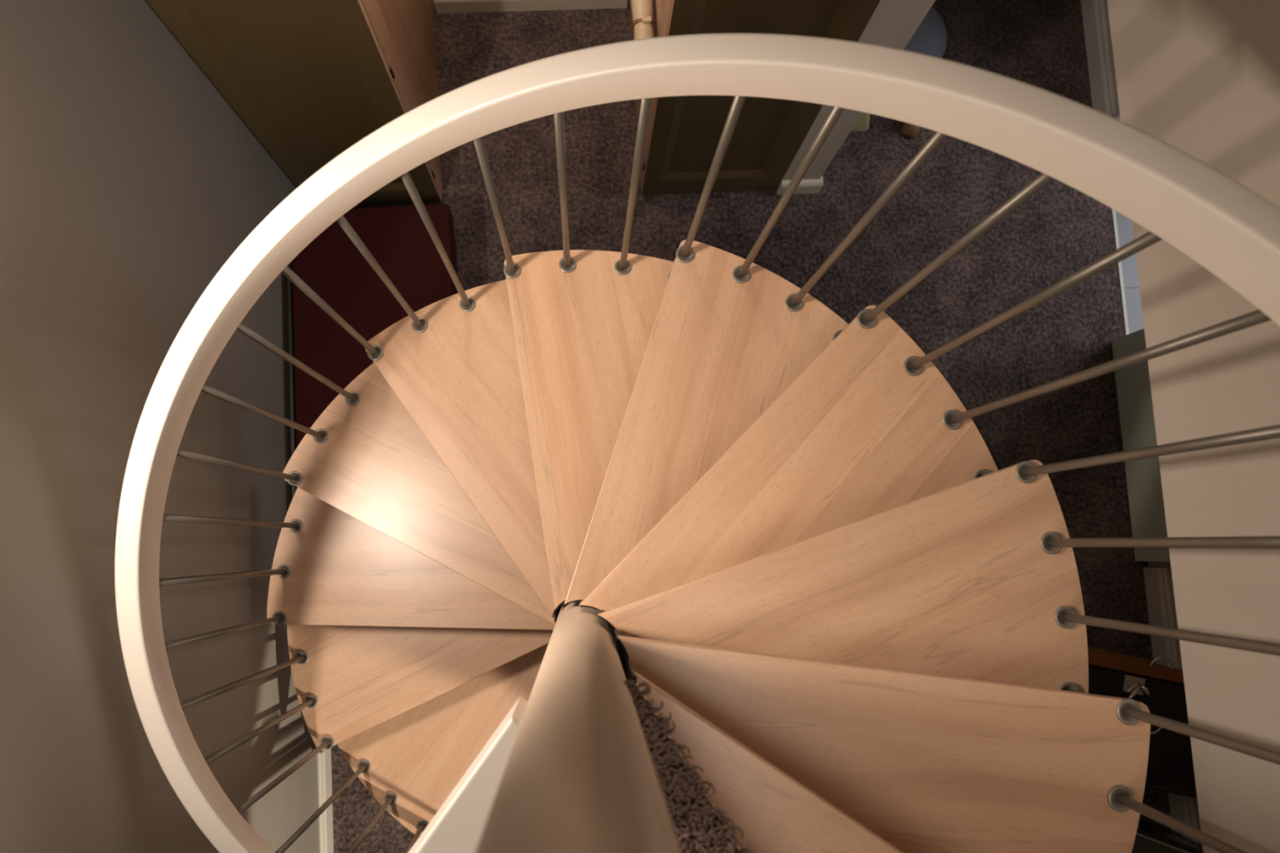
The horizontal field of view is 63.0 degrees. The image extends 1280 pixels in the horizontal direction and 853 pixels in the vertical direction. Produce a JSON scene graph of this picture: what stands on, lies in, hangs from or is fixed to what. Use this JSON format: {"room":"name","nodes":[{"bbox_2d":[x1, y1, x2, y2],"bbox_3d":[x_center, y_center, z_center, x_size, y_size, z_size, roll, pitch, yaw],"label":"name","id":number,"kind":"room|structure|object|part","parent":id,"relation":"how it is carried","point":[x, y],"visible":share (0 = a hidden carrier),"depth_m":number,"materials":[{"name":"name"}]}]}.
{"room":"spiral staircase","nodes":[
{"label":"spiral staircase","id":0,"kind":"room"},
{"bbox_2d":[0,0,319,852],"bbox_3d":[-1.088,-0.050,1.345,0.120,4.900,6.300,-3,84,-3],"label":"wall","id":1,"kind":"structure","parent":0,"point":[129,180],"depth_m":2.14,"materials":[{"name":"beige paint"}]},
{"bbox_2d":[317,748,333,852],"bbox_3d":[-1.087,1.265,3.606,0.016,0.120,4.180,-3,84,-3],"label":"baseboard","id":2,"kind":"structure","parent":1,"relation":"attached to","point":[324,757],"depth_m":3.58,"materials":[{"name":"white paint"}]},
{"bbox_2d":[431,0,630,9],"bbox_3d":[-0.319,-1.795,2.944,1.788,2.200,0.100,-3,84,-3],"label":"wall","id":3,"kind":"structure","parent":0,"point":[432,1],"depth_m":3.99,"materials":[{"name":"paint"}]},
{"bbox_2d":[433,0,627,13],"bbox_3d":[-0.412,-1.619,3.972,0.730,0.110,0.016,-3,84,-3],"label":"baseboard","id":4,"kind":"structure","parent":3,"relation":"attached to","point":[442,6],"depth_m":3.99,"materials":[{"name":"beige paint"}]},
{"bbox_2d":[330,0,1172,852],"bbox_3d":[0.315,0.146,3.893,3.163,0.050,6.300,-3,84,-3],"label":"floor","id":5,"kind":"structure","parent":0,"point":[1060,230],"depth_m":3.98,"materials":[{"name":"carpet"}]},
{"bbox_2d":[146,0,442,206],"bbox_3d":[-0.939,-1.319,2.861,0.481,2.190,0.750,-3,84,-3],"label":"closet","id":6,"kind":"object","parent":5,"relation":"on","point":[310,80],"visible":0.92,"depth_m":2.89,"materials":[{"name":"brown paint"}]},
{"bbox_3d":[-0.716,-1.344,2.876,0.020,2.190,0.724,-3,84,-3],"label":"panel","id":7,"kind":"part","parent":6,"relation":"part of","materials":[{"name":"brown wood"}]},
{"bbox_2d":[287,204,457,498],"bbox_3d":[-0.879,-0.105,3.609,0.532,0.441,1.215,-3,84,-3],"label":"bench","id":8,"kind":"object","parent":5,"relation":"on","point":[397,237],"visible":0.32,"depth_m":3.43,"materials":[{"name":"red fabric"}]},
{"bbox_2d":[114,32,1279,852],"bbox_3d":[-0.108,0.460,1.974,1.772,3.642,1.864,-3,84,-3],"label":"spiral staircase","id":9,"kind":"structure","parent":5,"relation":"on","point":[866,633],"depth_m":1.84,"materials":[{"name":"brown wood"}]},
{"bbox_2d":[623,680,754,852],"bbox_3d":[-0.084,0.794,1.109,1.337,0.031,1.015,-3,84,-3],"label":"carpet","id":10,"kind":"object","parent":9,"relation":"on","point":[698,827],"visible":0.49,"depth_m":1.15,"materials":[{"name":"carpet"}]},
{"bbox_2d":[630,0,879,195],"bbox_3d":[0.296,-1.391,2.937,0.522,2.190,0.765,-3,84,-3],"label":"door","id":11,"kind":"structure","parent":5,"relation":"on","point":[683,135],"depth_m":3.30,"materials":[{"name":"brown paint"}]},
{"bbox_2d":[631,0,653,39],"bbox_3d":[0.005,-1.275,3.003,0.075,0.071,0.602,-3,84,-3],"label":"pipe","id":12,"kind":"object","parent":11,"relation":"attached to","point":[642,10],"visible":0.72,"depth_m":2.96,"materials":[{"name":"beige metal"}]},
{"bbox_3d":[0.051,-1.391,2.923,0.020,2.190,0.739,-3,84,-3],"label":"panel","id":13,"kind":"part","parent":11,"relation":"part of","materials":[{"name":"brown wood"}]},
{"bbox_2d":[850,111,870,132],"bbox_3d":[0.770,-1.248,3.928,0.223,0.241,0.207,-3,84,-3],"label":"cloth bag","id":14,"kind":"object","parent":5,"relation":"on","point":[862,124],"visible":0.1,"depth_m":3.97,"materials":[{"name":"fabric"}]},
{"bbox_2d":[899,121,920,138],"bbox_3d":[1.084,-1.248,4.028,0.090,0.078,0.275,22,83,0],"label":"shoe","id":15,"kind":"object","parent":5,"relation":"on","point":[908,131],"visible":0.26,"depth_m":4.01,"materials":[{"name":"brown leather"}]},
{"bbox_2d":[903,5,946,57],"bbox_3d":[0.999,-1.483,3.977,0.350,0.222,0.350,-3,84,-3],"label":"cushion","id":16,"kind":"object","parent":5,"relation":"on","point":[930,38],"visible":0.18,"depth_m":3.89,"materials":[{"name":"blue fabric"}]},
{"bbox_2d":[1087,647,1197,799],"bbox_3d":[1.555,0.969,3.625,0.728,0.432,0.434,12,83,-2],"label":"trunk","id":17,"kind":"object","parent":5,"relation":"on","point":[1170,768],"visible":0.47,"depth_m":3.45,"materials":[{"name":"black leather"}]},
{"bbox_3d":[1.683,0.995,3.442,0.080,0.013,0.040,12,83,-2],"label":"ring handle","id":18,"kind":"part","parent":17,"relation":"part of","materials":[{"name":"silver metal"}]},
{"bbox_3d":[1.734,0.783,3.460,0.080,0.020,0.039,12,83,-2],"label":"ring handle","id":19,"kind":"part","parent":17,"relation":"part of","materials":[{"name":"silver metal"}]},
{"bbox_2d":[1131,820,1203,852],"bbox_3d":[1.661,1.604,3.578,0.480,0.395,0.480,21,83,-1],"label":"storage box","id":20,"kind":"object","parent":5,"relation":"on","point":[1149,838],"visible":0.24,"depth_m":3.42,"materials":[{"name":"black leather"}]},
{"bbox_3d":[1.680,1.588,3.389,0.420,0.008,0.435,21,83,-1],"label":"panel","id":21,"kind":"part","parent":20,"relation":"part of","materials":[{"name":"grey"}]},
{"bbox_3d":[1.758,1.383,3.415,0.420,0.011,0.007,21,83,-1],"label":"edge trim","id":22,"kind":"part","parent":20,"relation":"part of","materials":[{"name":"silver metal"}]},
{"bbox_2d":[777,0,935,186],"bbox_3d":[0.631,-1.413,2.952,0.143,2.200,0.768,-3,84,-3],"label":"wall","id":23,"kind":"structure","parent":0,"point":[892,23],"depth_m":2.83,"materials":[{"name":"paint"}]},
{"bbox_2d":[776,174,823,195],"bbox_3d":[0.599,-1.035,3.962,0.161,0.108,0.276,-3,84,-3],"label":"baseboard","id":24,"kind":"structure","parent":23,"relation":"attached to","point":[806,186],"depth_m":3.92,"materials":[{"name":"beige paint"}]},
{"bbox_2d":[1115,210,1143,333],"bbox_3d":[2.627,-0.822,4.130,1.555,0.046,2.200,-3,84,-3],"label":"floor","id":25,"kind":"structure","parent":0,"point":[1125,228],"depth_m":4.04,"materials":[{"name":"grey tile"}]},
{"bbox_2d":[1103,0,1279,852],"bbox_3d":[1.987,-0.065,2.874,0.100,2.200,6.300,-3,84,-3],"label":"wall","id":26,"kind":"structure","parent":0,"point":[1151,564],"depth_m":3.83,"materials":[{"name":"paint"}]},
{"bbox_2d":[1080,0,1115,116],"bbox_3d":[1.743,-2.129,4.136,0.020,0.130,1.900,-3,84,-3],"label":"baseboard","id":27,"kind":"structure","parent":26,"relation":"attached to","point":[1097,48],"depth_m":4.04,"materials":[{"name":"white paint"}]},
{"bbox_2d":[1111,208,1128,335],"bbox_3d":[1.848,-0.753,4.061,0.013,0.023,0.820,-3,84,-3],"label":"trim","id":28,"kind":"structure","parent":26,"relation":"attached to","point":[1113,212],"depth_m":4.03,"materials":[{"name":"white paint"}]},
{"bbox_2d":[1111,328,1170,562],"bbox_3d":[1.874,-0.023,2.946,0.105,2.024,0.837,-3,84,-3],"label":"door","id":29,"kind":"structure","parent":26,"relation":"in","point":[1144,482],"depth_m":3.83,"materials":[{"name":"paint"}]},
{"bbox_2d":[1142,567,1199,845],"bbox_3d":[1.978,1.850,3.701,0.020,0.130,2.680,-3,84,-3],"label":"baseboard","id":30,"kind":"structure","parent":26,"relation":"attached to","point":[1182,808],"depth_m":3.79,"materials":[{"name":"white paint"}]}
]}

